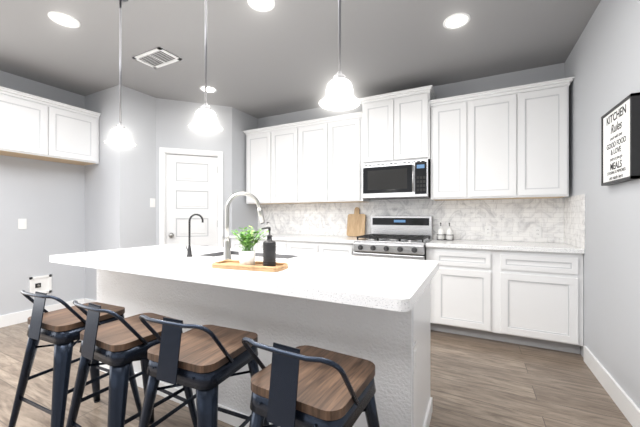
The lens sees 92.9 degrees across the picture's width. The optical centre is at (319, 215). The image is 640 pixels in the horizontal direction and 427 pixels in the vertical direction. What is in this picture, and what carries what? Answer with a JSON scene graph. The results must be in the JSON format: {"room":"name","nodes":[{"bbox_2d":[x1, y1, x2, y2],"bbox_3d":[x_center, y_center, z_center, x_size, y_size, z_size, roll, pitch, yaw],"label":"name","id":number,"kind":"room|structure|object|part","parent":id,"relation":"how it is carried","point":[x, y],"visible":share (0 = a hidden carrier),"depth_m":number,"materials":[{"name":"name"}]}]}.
{"room":"kitchen","nodes":[
{"label":"kitchen","id":0,"kind":"room"},
{"bbox_2d":[0,70,84,315],"bbox_3d":[-3.895,-0.180,2.411,0.100,2.743,7.200,0,0,27],"label":"wall","id":1,"kind":"structure","parent":0,"point":[46,199],"depth_m":3.54,"materials":[{"name":"grey paint"}]},
{"bbox_2d":[18,219,26,228],"bbox_3d":[-3.327,0.091,3.401,0.010,0.116,0.072,0,0,27],"label":"light switch","id":2,"kind":"object","parent":1,"relation":"attached to","point":[22,223],"visible":1,"depth_m":3.40,"materials":[{"name":"white plastic"}]},
{"bbox_2d":[29,275,51,293],"bbox_3d":[-3.245,0.806,3.538,0.030,0.210,0.200,0,0,27],"label":"outlet box","id":3,"kind":"object","parent":1,"relation":"attached to","point":[42,284],"visible":0.92,"depth_m":3.54,"materials":[{"name":"white plastic"}]},
{"bbox_2d":[0,298,83,327],"bbox_3d":[-4.236,1.129,1.619,0.015,0.125,5.220,0,0,27],"label":"baseboard","id":4,"kind":"structure","parent":1,"relation":"attached to","point":[22,316],"depth_m":3.39,"materials":[{"name":"white wood"}]},
{"bbox_2d":[0,86,100,165],"bbox_3d":[-3.120,-0.957,3.391,0.382,0.621,1.035,0,0,27],"label":"upper cabinet","id":5,"kind":"object","parent":1,"relation":"attached to","point":[37,127],"visible":1,"depth_m":3.33,"materials":[{"name":"white wood"}]},
{"bbox_2d":[85,85,257,300],"bbox_3d":[-2.023,-0.180,4.401,1.420,2.743,1.750,0,0,27],"label":"wall","id":6,"kind":"structure","parent":0,"point":[121,186],"depth_m":3.88,"materials":[{"name":"grey paint"}]},
{"bbox_2d":[84,298,96,302],"bbox_3d":[-2.694,1.129,3.754,0.755,0.125,0.015,0,0,27],"label":"baseboard","id":7,"kind":"structure","parent":6,"relation":"attached to","point":[86,300],"depth_m":3.88,"materials":[{"name":"white"}]},
{"bbox_2d":[150,198,154,206],"bbox_3d":[-2.176,-0.169,3.958,0.010,0.116,0.072,0,0,27],"label":"light switch","id":8,"kind":"object","parent":6,"relation":"attached to","point":[152,202],"visible":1,"depth_m":3.95,"materials":[{"name":"white plastic"}]},
{"bbox_2d":[159,147,222,246],"bbox_3d":[-1.760,0.143,4.197,0.800,2.095,0.117,0,0,-20],"label":"door frame","id":9,"kind":"structure","parent":6,"relation":"attached to","point":[163,151],"depth_m":4.11,"materials":[{"name":"white wood"}]},
{"bbox_2d":[166,154,217,246],"bbox_3d":[-1.742,0.179,4.166,0.664,2.007,0.102,0,0,-20],"label":"pantry door","id":10,"kind":"structure","parent":6,"relation":"in","point":[191,185],"depth_m":4.18,"materials":[{"name":"white paint"}]},
{"bbox_2d":[0,0,600,118],"bbox_3d":[-1.483,-1.592,1.176,5.520,0.080,7.200,0,0,27],"label":"ceiling","id":11,"kind":"structure","parent":0,"point":[280,57],"depth_m":2.75,"materials":[{"name":"grey paint"}]},
{"bbox_2d":[48,11,80,27],"bbox_3d":[-2.021,-1.548,2.407,0.200,0.008,0.200,0,0,27],"label":"recessed light","id":12,"kind":"object","parent":11,"relation":"in","point":[64,19],"visible":1,"depth_m":2.40,"materials":[{"name":"white"}]},
{"bbox_2d":[104,0,135,146],"bbox_3d":[-1.411,-1.030,2.150,0.186,1.043,0.186,0,0,27],"label":"pendant light","id":13,"kind":"object","parent":11,"relation":"hanging from","point":[119,134],"visible":1,"depth_m":2.14,"materials":[{"name":"white glass"}]},
{"bbox_2d":[133,47,181,68],"bbox_3d":[-1.600,-1.544,2.988,0.400,0.015,0.240,0,0,27],"label":"ceiling vent","id":14,"kind":"object","parent":11,"relation":"in","point":[157,57],"visible":1,"depth_m":2.98,"materials":[{"name":"white metal"}]},
{"bbox_2d":[189,0,222,132],"bbox_3d":[-0.663,-1.030,1.768,0.186,1.043,0.186,0,0,27],"label":"pendant light","id":15,"kind":"object","parent":11,"relation":"hanging from","point":[205,119],"visible":1,"depth_m":1.76,"materials":[{"name":"white glass"}]},
{"bbox_2d":[199,86,216,92],"bbox_3d":[-1.369,-1.548,3.724,0.200,0.008,0.200,0,0,27],"label":"recessed light","id":16,"kind":"object","parent":11,"relation":"in","point":[210,89],"visible":0.9,"depth_m":3.73,"materials":[{"name":"white"}]},
{"bbox_2d":[247,0,274,11],"bbox_3d":[-0.427,-1.548,2.208,0.200,0.008,0.200,0,0,27],"label":"recessed light","id":17,"kind":"object","parent":11,"relation":"in","point":[263,5],"visible":1,"depth_m":2.23,"materials":[{"name":"white"}]},
{"bbox_2d":[319,0,359,110],"bbox_3d":[0.089,-1.030,1.383,0.186,1.043,0.186,0,0,27],"label":"pendant light","id":18,"kind":"object","parent":11,"relation":"hanging from","point":[339,96],"visible":1,"depth_m":1.38,"materials":[{"name":"white glass"}]},
{"bbox_2d":[443,13,469,28],"bbox_3d":[1.087,-1.548,2.422,0.200,0.008,0.200,0,0,27],"label":"recessed light","id":19,"kind":"object","parent":11,"relation":"in","point":[456,20],"visible":1,"depth_m":2.41,"materials":[{"name":"white"}]},
{"bbox_2d":[0,322,631,426],"bbox_3d":[-1.483,1.221,1.176,5.520,0.060,7.200,0,0,27],"label":"floor","id":20,"kind":"structure","parent":0,"point":[478,382],"depth_m":2.07,"materials":[{"name":"brown wood"}]},
{"bbox_2d":[8,290,141,426],"bbox_3d":[-1.322,0.785,1.666,0.460,0.812,0.462,0,0,24],"label":"bar stool","id":21,"kind":"object","parent":20,"relation":"on","point":[60,330],"visible":0.77,"depth_m":1.51,"materials":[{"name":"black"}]},
{"bbox_2d":[66,300,196,426],"bbox_3d":[-0.890,0.785,1.457,0.460,0.812,0.462,0,0,29],"label":"bar stool","id":22,"kind":"object","parent":20,"relation":"on","point":[120,345],"visible":0.71,"depth_m":1.31,"materials":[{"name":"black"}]},
{"bbox_2d":[138,314,269,426],"bbox_3d":[-0.480,0.785,1.280,0.460,0.812,0.462,0,0,23],"label":"bar stool","id":23,"kind":"object","parent":20,"relation":"on","point":[204,361],"visible":0.98,"depth_m":1.14,"materials":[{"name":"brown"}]},
{"bbox_2d":[229,237,260,249],"bbox_3d":[-0.880,0.752,4.449,0.564,0.874,0.618,0,0,27],"label":"base cabinet","id":24,"kind":"object","parent":20,"relation":"on","point":[235,243],"depth_m":4.24,"materials":[{"name":"white wood"}]},
{"bbox_2d":[96,268,432,426],"bbox_3d":[-0.529,0.755,2.120,2.406,0.872,0.671,0,0,27],"label":"kitchen island","id":25,"kind":"object","parent":20,"relation":"on","point":[375,311],"depth_m":1.59,"materials":[{"name":"white paint"}]},
{"bbox_2d":[50,244,438,315],"bbox_3d":[-0.583,0.298,1.990,2.460,0.042,0.970,0,0,27],"label":"island countertop","id":26,"kind":"structure","parent":25,"relation":"on","point":[384,284],"depth_m":1.51,"materials":[{"name":"white stone"}]},
{"bbox_2d":[185,214,203,256],"bbox_3d":[-0.874,0.131,2.105,0.117,0.291,0.094,0,0,-43],"label":"filter faucet","id":27,"kind":"object","parent":26,"relation":"on","point":[189,251],"visible":0.98,"depth_m":2.06,"materials":[{"name":"black"}]},
{"bbox_2d":[222,192,264,259],"bbox_3d":[-0.508,0.060,1.996,0.276,0.432,0.137,0,0,-31],"label":"kitchen faucet","id":28,"kind":"object","parent":26,"relation":"on","point":[227,248],"visible":0.98,"depth_m":1.90,"materials":[{"name":"silver metal"}]},
{"bbox_2d":[202,252,289,259],"bbox_3d":[-0.512,0.404,2.173,0.740,0.230,0.400,0,0,27],"label":"sink","id":29,"kind":"object","parent":26,"relation":"in","point":[259,255],"depth_m":2.30,"materials":[{"name":"silver metal"}]},
{"bbox_2d":[212,226,287,271],"bbox_3d":[-0.368,0.165,1.636,0.401,0.222,0.234,0,0,19],"label":"decorative tray","id":30,"kind":"object","parent":26,"relation":"on","point":[247,261],"visible":1,"depth_m":1.58,"materials":[{"name":"brown wood"}]},
{"bbox_2d":[261,241,292,251],"bbox_3d":[-0.489,0.752,4.248,0.604,0.874,0.618,0,0,27],"label":"base cabinet","id":31,"kind":"object","parent":20,"relation":"on","point":[280,245],"depth_m":3.90,"materials":[{"name":"white wood"}]},
{"bbox_2d":[293,241,324,253],"bbox_3d":[-0.079,0.752,4.039,0.604,0.874,0.618,0,0,27],"label":"base cabinet","id":32,"kind":"object","parent":20,"relation":"on","point":[298,246],"depth_m":3.72,"materials":[{"name":"white wood"}]},
{"bbox_2d":[233,233,362,244],"bbox_3d":[-0.303,0.296,4.140,1.875,0.038,0.642,0,0,27],"label":"countertop","id":33,"kind":"structure","parent":32,"relation":"on","point":[275,237],"depth_m":3.85,"materials":[{"name":"white stone"}]},
{"bbox_2d":[264,222,269,234],"bbox_3d":[-0.759,0.181,4.367,0.086,0.190,0.085,0,0,27],"label":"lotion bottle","id":34,"kind":"object","parent":33,"relation":"on","point":[265,230],"visible":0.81,"depth_m":4.33,"materials":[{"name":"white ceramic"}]},
{"bbox_2d":[347,207,365,236],"bbox_3d":[0.483,0.079,4.039,0.250,0.395,0.018,0,-9,27],"label":"cutting board","id":35,"kind":"object","parent":33,"relation":"on","point":[356,221],"visible":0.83,"depth_m":4.03,"materials":[{"name":"brown wood"}]},
{"bbox_2d":[241,337,379,426],"bbox_3d":[-0.015,0.785,1.037,0.460,0.812,0.462,0,0,30],"label":"bar stool","id":36,"kind":"object","parent":20,"relation":"on","point":[305,386],"visible":1,"depth_m":0.91,"materials":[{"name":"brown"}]},
{"bbox_2d":[325,241,354,255],"bbox_3d":[0.299,0.752,3.845,0.533,0.874,0.618,0,0,27],"label":"base cabinet","id":37,"kind":"object","parent":20,"relation":"on","point":[329,249],"depth_m":3.54,"materials":[{"name":"white wood"}]},
{"bbox_2d":[353,216,432,259],"bbox_3d":[0.846,0.581,3.486,0.752,1.160,0.740,0,0,27],"label":"gas range","id":38,"kind":"object","parent":20,"relation":"on","point":[404,237],"visible":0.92,"depth_m":3.39,"materials":[{"name":"silver metal"}]},
{"bbox_2d":[426,249,496,340],"bbox_3d":[1.494,0.752,3.234,0.616,0.874,0.618,0,0,27],"label":"base cabinet","id":39,"kind":"object","parent":20,"relation":"on","point":[463,290],"depth_m":2.95,"materials":[{"name":"white wood"}]},
{"bbox_2d":[497,249,584,353],"bbox_3d":[2.051,0.752,2.948,0.637,0.874,0.618,0,0,27],"label":"base cabinet","id":40,"kind":"object","parent":20,"relation":"on","point":[527,293],"depth_m":2.67,"materials":[{"name":"white wood"}]},
{"bbox_2d":[425,239,584,252],"bbox_3d":[1.772,0.296,3.078,1.255,0.038,0.642,0,0,27],"label":"countertop","id":41,"kind":"structure","parent":40,"relation":"on","point":[514,247],"depth_m":2.87,"materials":[{"name":"white stone"}]},
{"bbox_2d":[437,223,452,239],"bbox_3d":[1.428,0.176,3.472,0.180,0.198,0.086,0,0,27],"label":"soap caddy","id":42,"kind":"object","parent":41,"relation":"on","point":[448,235],"visible":1,"depth_m":3.46,"materials":[{"name":"white ceramic"}]},
{"bbox_2d":[258,63,564,242],"bbox_3d":[0.135,-0.180,4.336,5.520,2.743,0.100,0,0,27],"label":"wall","id":43,"kind":"structure","parent":0,"point":[532,75],"depth_m":3.46,"materials":[{"name":"grey paint"}]},
{"bbox_2d":[244,128,274,203],"bbox_3d":[-0.805,-0.708,4.573,0.532,1.054,0.328,0,0,27],"label":"upper cabinet","id":44,"kind":"object","parent":43,"relation":"attached to","point":[260,144],"depth_m":4.42,"materials":[{"name":"white wood"}]},
{"bbox_2d":[275,124,302,203],"bbox_3d":[-0.422,-0.708,4.377,0.584,1.054,0.328,0,0,27],"label":"upper cabinet","id":45,"kind":"object","parent":43,"relation":"attached to","point":[289,138],"depth_m":4.20,"materials":[{"name":"white wood"}]},
{"bbox_2d":[303,120,330,203],"bbox_3d":[-0.027,-0.708,4.174,0.583,1.054,0.328,0,0,27],"label":"upper cabinet","id":46,"kind":"object","parent":43,"relation":"attached to","point":[316,133],"depth_m":4.00,"materials":[{"name":"white wood"}]},
{"bbox_2d":[331,112,370,202],"bbox_3d":[0.357,-0.708,3.978,0.535,1.054,0.328,0,0,27],"label":"upper cabinet","id":47,"kind":"object","parent":43,"relation":"attached to","point":[346,170],"depth_m":3.82,"materials":[{"name":"white wood"}]},
{"bbox_2d":[359,92,398,163],"bbox_3d":[0.790,-1.002,3.732,0.452,0.756,0.372,0,0,27],"label":"upper cabinet","id":48,"kind":"object","parent":43,"relation":"attached to","point":[379,116],"depth_m":3.58,"materials":[{"name":"white wood"}]},
{"bbox_2d":[362,159,430,199],"bbox_3d":[0.916,-0.415,3.624,0.748,0.412,0.432,0,0,27],"label":"microwave","id":49,"kind":"object","parent":48,"relation":"attached to","point":[408,179],"visible":1,"depth_m":3.46,"materials":[{"name":"silver metal"}]},
{"bbox_2d":[399,88,434,160],"bbox_3d":[1.078,-1.002,3.584,0.452,0.756,0.372,0,0,27],"label":"upper cabinet","id":50,"kind":"object","parent":43,"relation":"attached to","point":[414,107],"depth_m":3.39,"materials":[{"name":"white wood"}]},
{"bbox_2d":[258,194,584,248],"bbox_3d":[0.597,0.029,3.680,3.897,0.495,0.644,0,0,27],"label":"tile backsplash","id":51,"kind":"structure","parent":43,"relation":"attached to","point":[559,220],"depth_m":3.48,"materials":[{"name":"tile"}]},
{"bbox_2d":[485,226,491,236],"bbox_3d":[1.868,0.171,3.376,0.072,0.116,0.008,0,0,27],"label":"outlet","id":52,"kind":"object","parent":51,"relation":"attached to","point":[488,230],"visible":1,"depth_m":3.37,"materials":[{"name":"white plastic"}]},
{"bbox_2d":[533,227,541,237],"bbox_3d":[2.268,0.171,3.171,0.072,0.116,0.008,0,0,27],"label":"outlet","id":53,"kind":"object","parent":51,"relation":"attached to","point":[537,232],"visible":1,"depth_m":3.17,"materials":[{"name":"white plastic"}]},
{"bbox_2d":[429,96,474,200],"bbox_3d":[1.484,-0.708,3.401,0.429,1.054,0.328,0,0,27],"label":"upper cabinet","id":54,"kind":"object","parent":43,"relation":"attached to","point":[452,161],"depth_m":3.26,"materials":[{"name":"white wood"}]},
{"bbox_2d":[475,88,526,199],"bbox_3d":[1.814,-0.708,3.232,0.568,1.054,0.328,0,0,27],"label":"upper cabinet","id":55,"kind":"object","parent":43,"relation":"attached to","point":[506,143],"depth_m":3.05,"materials":[{"name":"white wood"}]},
{"bbox_2d":[527,80,570,198],"bbox_3d":[2.163,-0.708,3.053,0.472,1.054,0.328,0,0,27],"label":"upper cabinet","id":56,"kind":"object","parent":43,"relation":"attached to","point":[547,104],"depth_m":2.88,"materials":[{"name":"white wood"}]},
{"bbox_2d":[565,0,639,408],"bbox_3d":[0.929,-0.180,-0.059,0.100,2.743,7.200,0,0,27],"label":"wall","id":57,"kind":"structure","parent":0,"point":[602,63],"depth_m":2.08,"materials":[{"name":"grey paint"}]},
{"bbox_2d":[584,346,639,426],"bbox_3d":[0.727,1.129,-0.326,0.015,0.125,6.340,0,0,27],"label":"baseboard","id":58,"kind":"structure","parent":57,"relation":"attached to","point":[625,403],"depth_m":1.96,"materials":[{"name":"white"}]},
{"bbox_2d":[601,92,639,185],"bbox_3d":[1.834,-0.439,1.865,0.041,0.470,0.450,0,0,27],"label":"framed picture","id":59,"kind":"object","parent":57,"relation":"attached to","point":[629,129],"depth_m":1.79,"materials":[{"name":"black"}]},
{"bbox_3d":[1.820,-0.311,1.871,0.001,0.044,0.170,0,0,27],"label":"picture text","id":60,"kind":"part","parent":59,"relation":"part of"},
{"bbox_3d":[1.821,-0.617,1.872,0.001,0.051,0.288,0,0,27],"label":"picture text","id":61,"kind":"part","parent":59,"relation":"part of"},
{"bbox_3d":[1.818,-0.547,1.867,0.001,0.054,0.167,0,0,27],"label":"picture text","id":62,"kind":"part","parent":59,"relation":"part of"},
{"bbox_3d":[1.821,-0.446,1.872,0.001,0.033,0.286,0,0,27],"label":"picture text","id":63,"kind":"part","parent":59,"relation":"part of"},
{"bbox_3d":[1.821,-0.272,1.872,0.001,0.018,0.275,0,0,27],"label":"picture text","id":64,"kind":"part","parent":59,"relation":"part of"}
]}

